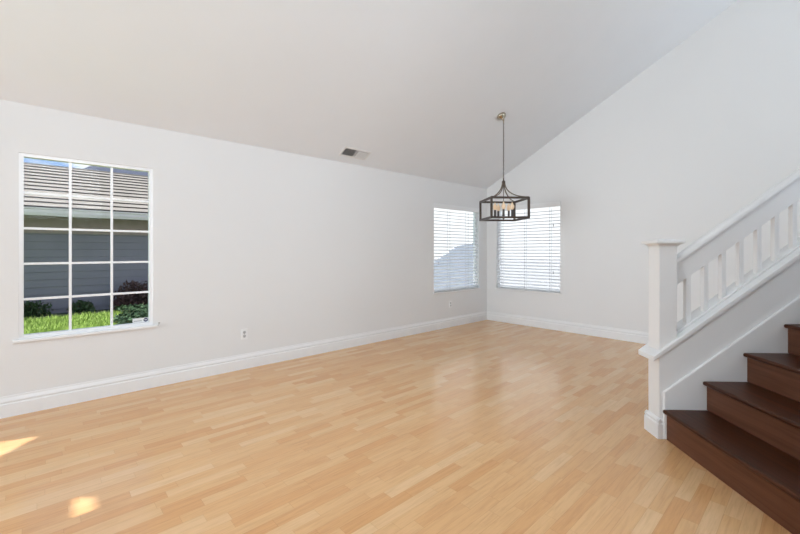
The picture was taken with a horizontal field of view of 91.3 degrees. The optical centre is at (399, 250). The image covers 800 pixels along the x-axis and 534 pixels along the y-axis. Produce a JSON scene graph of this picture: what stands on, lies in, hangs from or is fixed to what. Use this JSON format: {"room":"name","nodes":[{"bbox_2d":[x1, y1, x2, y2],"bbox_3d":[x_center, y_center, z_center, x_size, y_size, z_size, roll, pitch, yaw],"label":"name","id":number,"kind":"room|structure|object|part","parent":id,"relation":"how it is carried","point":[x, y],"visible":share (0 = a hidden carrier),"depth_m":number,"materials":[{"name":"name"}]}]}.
{"room":"empty living room","nodes":[
{"label":"empty living room","id":0,"kind":"room"},
{"bbox_2d":[84,166,147,175],"bbox_3d":[-15.540,-1.995,27.162,14.000,7.050,8.000,0,0,-43],"label":"sky","id":1,"kind":"structure","parent":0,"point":[89,167],"depth_m":24.20,"materials":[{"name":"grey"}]},
{"bbox_2d":[0,99,486,396],"bbox_3d":[-2.884,0.110,3.238,12.383,2.581,0.115,0,0,-43],"label":"wall","id":2,"kind":"structure","parent":0,"point":[286,248],"depth_m":4.19,"materials":[{"name":"paint"}]},
{"bbox_2d":[12,152,157,343],"bbox_3d":[-2.670,-0.029,3.387,0.975,1.492,0.100,0,0,-43],"label":"window","id":3,"kind":"structure","parent":2,"relation":"in","point":[110,328],"depth_m":3.39,"materials":[{"name":"white plastic"}]},
{"bbox_3d":[-2.650,0.706,3.365,0.975,0.023,0.040,0,0,-43],"label":"sill","id":4,"kind":"part","parent":3,"relation":"part of","materials":[{"name":"white ceramic"}]},
{"bbox_2d":[133,317,148,322],"bbox_3d":[-2.416,0.645,3.643,0.126,0.042,0.002,0,0,-43],"label":"window sticker","id":5,"kind":"object","parent":3,"relation":"attached to","point":[146,319],"visible":1,"depth_m":3.64,"materials":[{"name":"white paper"}]},
{"bbox_2d":[0,311,486,418],"bbox_3d":[-2.839,1.200,3.189,12.153,0.160,0.018,0,0,-43],"label":"baseboard","id":6,"kind":"structure","parent":2,"relation":"attached to","point":[23,403],"depth_m":3.90,"materials":[{"name":"white wood"}]},
{"bbox_2d":[241,328,247,339],"bbox_3d":[-1.693,0.905,4.253,0.072,0.116,0.010,0,0,-43],"label":"wall outlet","id":7,"kind":"object","parent":2,"relation":"attached to","point":[244,332],"visible":1,"depth_m":4.25,"materials":[{"name":"plastic"}]},
{"bbox_2d":[433,212,480,293],"bbox_3d":[0.968,-0.034,6.776,1.263,1.462,0.136,0,0,-43],"label":"window","id":8,"kind":"structure","parent":2,"relation":"in","point":[474,213],"depth_m":7.19,"materials":[{"name":"white plastic"}]},
{"bbox_2d":[434,203,478,291],"bbox_3d":[0.985,-0.055,6.758,1.247,1.444,0.085,0,0,-43],"label":"window blind","id":9,"kind":"object","parent":8,"relation":"attached to","point":[436,205],"visible":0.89,"depth_m":6.71,"materials":[{"name":"white plastic"}]},
{"bbox_3d":[0.629,-0.263,6.396,0.002,0.885,0.002,0,0,-43],"label":"lift cord","id":10,"kind":"part","parent":9,"relation":"part of","materials":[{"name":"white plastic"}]},
{"bbox_3d":[0.825,-0.020,6.627,0.005,1.350,0.060,0,0,-43],"label":"ladder cord","id":11,"kind":"part","parent":9,"relation":"part of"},
{"bbox_3d":[0.976,0.660,6.767,1.207,0.014,0.054,0,0,-43],"label":"rail","id":12,"kind":"part","parent":9,"relation":"part of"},
{"bbox_3d":[1.192,-0.020,6.966,0.005,1.350,0.060,0,0,-43],"label":"ladder cord","id":13,"kind":"part","parent":9,"relation":"part of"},
{"bbox_3d":[0.984,0.685,6.759,1.263,0.023,0.088,0,0,-43],"label":"sill","id":14,"kind":"part","parent":8,"relation":"part of","materials":[{"name":"white ceramic"}]},
{"bbox_2d":[0,0,736,188],"bbox_3d":[-0.241,-3.226,0.374,12.383,4.249,7.908,0,0,-43],"label":"ceiling","id":15,"kind":"structure","parent":0,"point":[420,86],"depth_m":3.84,"materials":[{"name":"paint"}]},
{"bbox_2d":[339,146,370,159],"bbox_3d":[-0.575,-1.254,5.032,0.410,0.085,0.155,0,0,-43],"label":"ceiling vent","id":16,"kind":"object","parent":15,"relation":"in","point":[350,152],"visible":1,"depth_m":5.03,"materials":[{"name":"metal"}]},
{"bbox_2d":[479,112,529,220],"bbox_3d":[1.396,-1.143,5.273,0.518,1.447,0.521,0,0,-5],"label":"chandelier","id":17,"kind":"object","parent":15,"relation":"hanging from","point":[501,116],"visible":1,"depth_m":5.25,"materials":[{"name":"brown metal"}]},
{"bbox_3d":[1.396,-1.356,5.273,0.014,0.759,0.014,0,0,40],"label":"chain","id":18,"kind":"part","parent":17,"relation":"part of","materials":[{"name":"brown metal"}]},
{"bbox_3d":[1.396,-0.560,5.273,0.518,0.280,0.521,0,0,-5],"label":"lantern frame","id":19,"kind":"part","parent":17,"relation":"part of","materials":[{"name":"brown metal"}]},
{"bbox_3d":[1.533,-0.809,5.157,0.339,0.233,0.015,0,0,40],"label":"support arm","id":20,"kind":"part","parent":17,"relation":"part of","materials":[{"name":"brown metal"}]},
{"bbox_2d":[0,320,791,533],"bbox_3d":[-0.241,1.340,0.374,12.383,0.120,7.908,0,0,-43],"label":"floor","id":21,"kind":"structure","parent":0,"point":[485,426],"depth_m":2.48,"materials":[{"name":"brown wood"}]},
{"bbox_2d":[663,295,799,533],"bbox_3d":[3.000,0.202,1.754,2.514,2.155,1.745,0,0,2],"label":"staircase","id":22,"kind":"structure","parent":21,"relation":"on","point":[736,414],"depth_m":2.36,"materials":[{"name":"brown wood"}]},
{"bbox_2d":[487,0,799,332],"bbox_3d":[4.273,-1.880,4.527,0.115,6.561,7.698,0,0,-43],"label":"wall","id":23,"kind":"structure","parent":0,"point":[708,128],"depth_m":5.21,"materials":[{"name":"paint"}]},
{"bbox_2d":[495,211,560,294],"bbox_3d":[2.205,-0.044,6.752,0.136,1.482,1.230,0,0,-43],"label":"window","id":24,"kind":"structure","parent":23,"relation":"in","point":[500,211],"depth_m":6.97,"materials":[{"name":"white plastic"}]},
{"bbox_3d":[2.187,0.685,6.736,0.088,0.023,1.230,0,0,-43],"label":"sill","id":25,"kind":"part","parent":24,"relation":"part of","materials":[{"name":"white ceramic"}]},
{"bbox_2d":[496,201,560,291],"bbox_3d":[2.186,-0.065,6.735,0.086,1.464,1.214,0,0,-43],"label":"window blind","id":26,"kind":"object","parent":24,"relation":"attached to","point":[548,204],"visible":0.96,"depth_m":6.68,"materials":[{"name":"white plastic"}]},
{"bbox_3d":[2.173,-0.030,6.767,0.061,1.370,0.004,0,0,-43],"label":"ladder cord","id":27,"kind":"part","parent":26,"relation":"part of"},
{"bbox_3d":[2.195,0.660,6.743,0.054,0.014,1.174,0,0,-43],"label":"rail","id":28,"kind":"part","parent":26,"relation":"part of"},
{"bbox_2d":[487,311,648,343],"bbox_3d":[4.218,1.200,4.489,0.018,0.160,7.677,0,0,-43],"label":"baseboard","id":29,"kind":"structure","parent":23,"relation":"attached to","point":[586,329],"depth_m":6.10,"materials":[{"name":"white wood"}]},
{"bbox_2d":[648,260,799,417],"bbox_3d":[3.035,0.071,2.688,2.518,2.417,0.125,0,0,2],"label":"wall","id":30,"kind":"structure","parent":0,"point":[663,372],"depth_m":2.66,"materials":[{"name":"white paint"}]},
{"bbox_2d":[644,410,663,438],"bbox_3d":[3.025,1.212,2.690,2.538,0.137,0.161,0,0,2],"label":"baseboard","id":31,"kind":"structure","parent":30,"relation":"attached to","point":[653,424],"depth_m":2.71,"materials":[{"name":"white wood"}]},
{"bbox_2d":[638,168,799,360],"bbox_3d":[3.010,-0.461,2.691,2.568,2.419,0.200,0,0,2],"label":"stair railing","id":32,"kind":"object","parent":30,"relation":"on","point":[667,268],"visible":1,"depth_m":2.70,"materials":[{"name":"white wood"}]},
{"bbox_3d":[1.836,0.328,2.736,0.118,0.730,0.125,0,0,2],"label":"newel post","id":33,"kind":"part","parent":32,"relation":"part of","materials":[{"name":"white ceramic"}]},
{"bbox_3d":[3.030,-0.200,2.690,2.528,1.875,0.149,0,0,2],"label":"cap moulding","id":34,"kind":"part","parent":32,"relation":"part of","materials":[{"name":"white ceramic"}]},
{"bbox_3d":[3.094,-0.773,2.690,2.401,1.795,0.072,0,0,2],"label":"handrail","id":35,"kind":"part","parent":32,"relation":"part of","materials":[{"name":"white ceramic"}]},
{"label":"outside","id":36,"kind":"structure","parent":0,"visible":0},
{"bbox_2d":[24,310,124,333],"bbox_3d":[-24.534,1.680,7.565,34.200,0.300,35.606,0,0,-43],"label":"lawn","id":37,"kind":"structure","parent":36,"point":[97,314],"depth_m":8.14,"materials":[{"name":"plant"}]},
{"bbox_2d":[24,309,115,319],"bbox_3d":[-9.289,1.565,8.076,15.300,0.130,0.570,0,0,-43],"label":"soil bed","id":38,"kind":"object","parent":37,"relation":"on","point":[98,311],"depth_m":9.24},
{"bbox_2d":[24,300,53,316],"bbox_3d":[-8.577,1.302,8.700,1.348,0.484,0.448,0,0,-43],"label":"shrub","id":39,"kind":"object","parent":38,"relation":"on","point":[30,308],"visible":0.46,"depth_m":8.90,"materials":[{"name":"green plant"}]},
{"bbox_2d":[67,300,95,313],"bbox_3d":[-7.723,1.359,9.494,0.593,0.390,0.422,0,0,-43],"label":"shrub","id":40,"kind":"object","parent":38,"relation":"on","point":[81,306],"visible":0.91,"depth_m":9.42,"materials":[{"name":"green plant"}]},
{"bbox_2d":[109,279,147,309],"bbox_3d":[-6.888,1.135,10.283,1.246,0.821,0.494,0,0,-43],"label":"shrub","id":41,"kind":"object","parent":38,"relation":"on","point":[126,299],"visible":0.65,"depth_m":10.13,"materials":[{"name":"red plant"}]},
{"bbox_2d":[24,162,147,313],"bbox_3d":[-11.861,-0.501,10.863,16.100,4.162,8.295,0,0,-43],"label":"house","id":42,"kind":"structure","parent":37,"relation":"on","point":[42,211],"depth_m":9.86,"materials":[{"name":"grey"}]},
{"bbox_2d":[113,303,147,324],"bbox_3d":[-5.356,1.418,8.921,1.952,0.216,3.851,0,0,-35],"label":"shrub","id":43,"kind":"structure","parent":37,"relation":"on","point":[130,312],"depth_m":8.57,"materials":[{"name":"green plant"}]},
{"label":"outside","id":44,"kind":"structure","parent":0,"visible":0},
{"bbox_2d":[434,258,559,290],"bbox_3d":[22.247,1.680,34.136,61.000,0.300,100.000,0,0,-43],"label":"ground","id":45,"kind":"structure","parent":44,"point":[552,261],"depth_m":26.59,"materials":[{"name":"white"}]},
{"bbox_2d":[434,243,472,288],"bbox_3d":[2.130,0.600,13.626,3.212,1.860,0.162,0,0,-43],"label":"fence","id":46,"kind":"object","parent":45,"relation":"on","point":[469,243],"visible":0.21,"depth_m":13.29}
]}

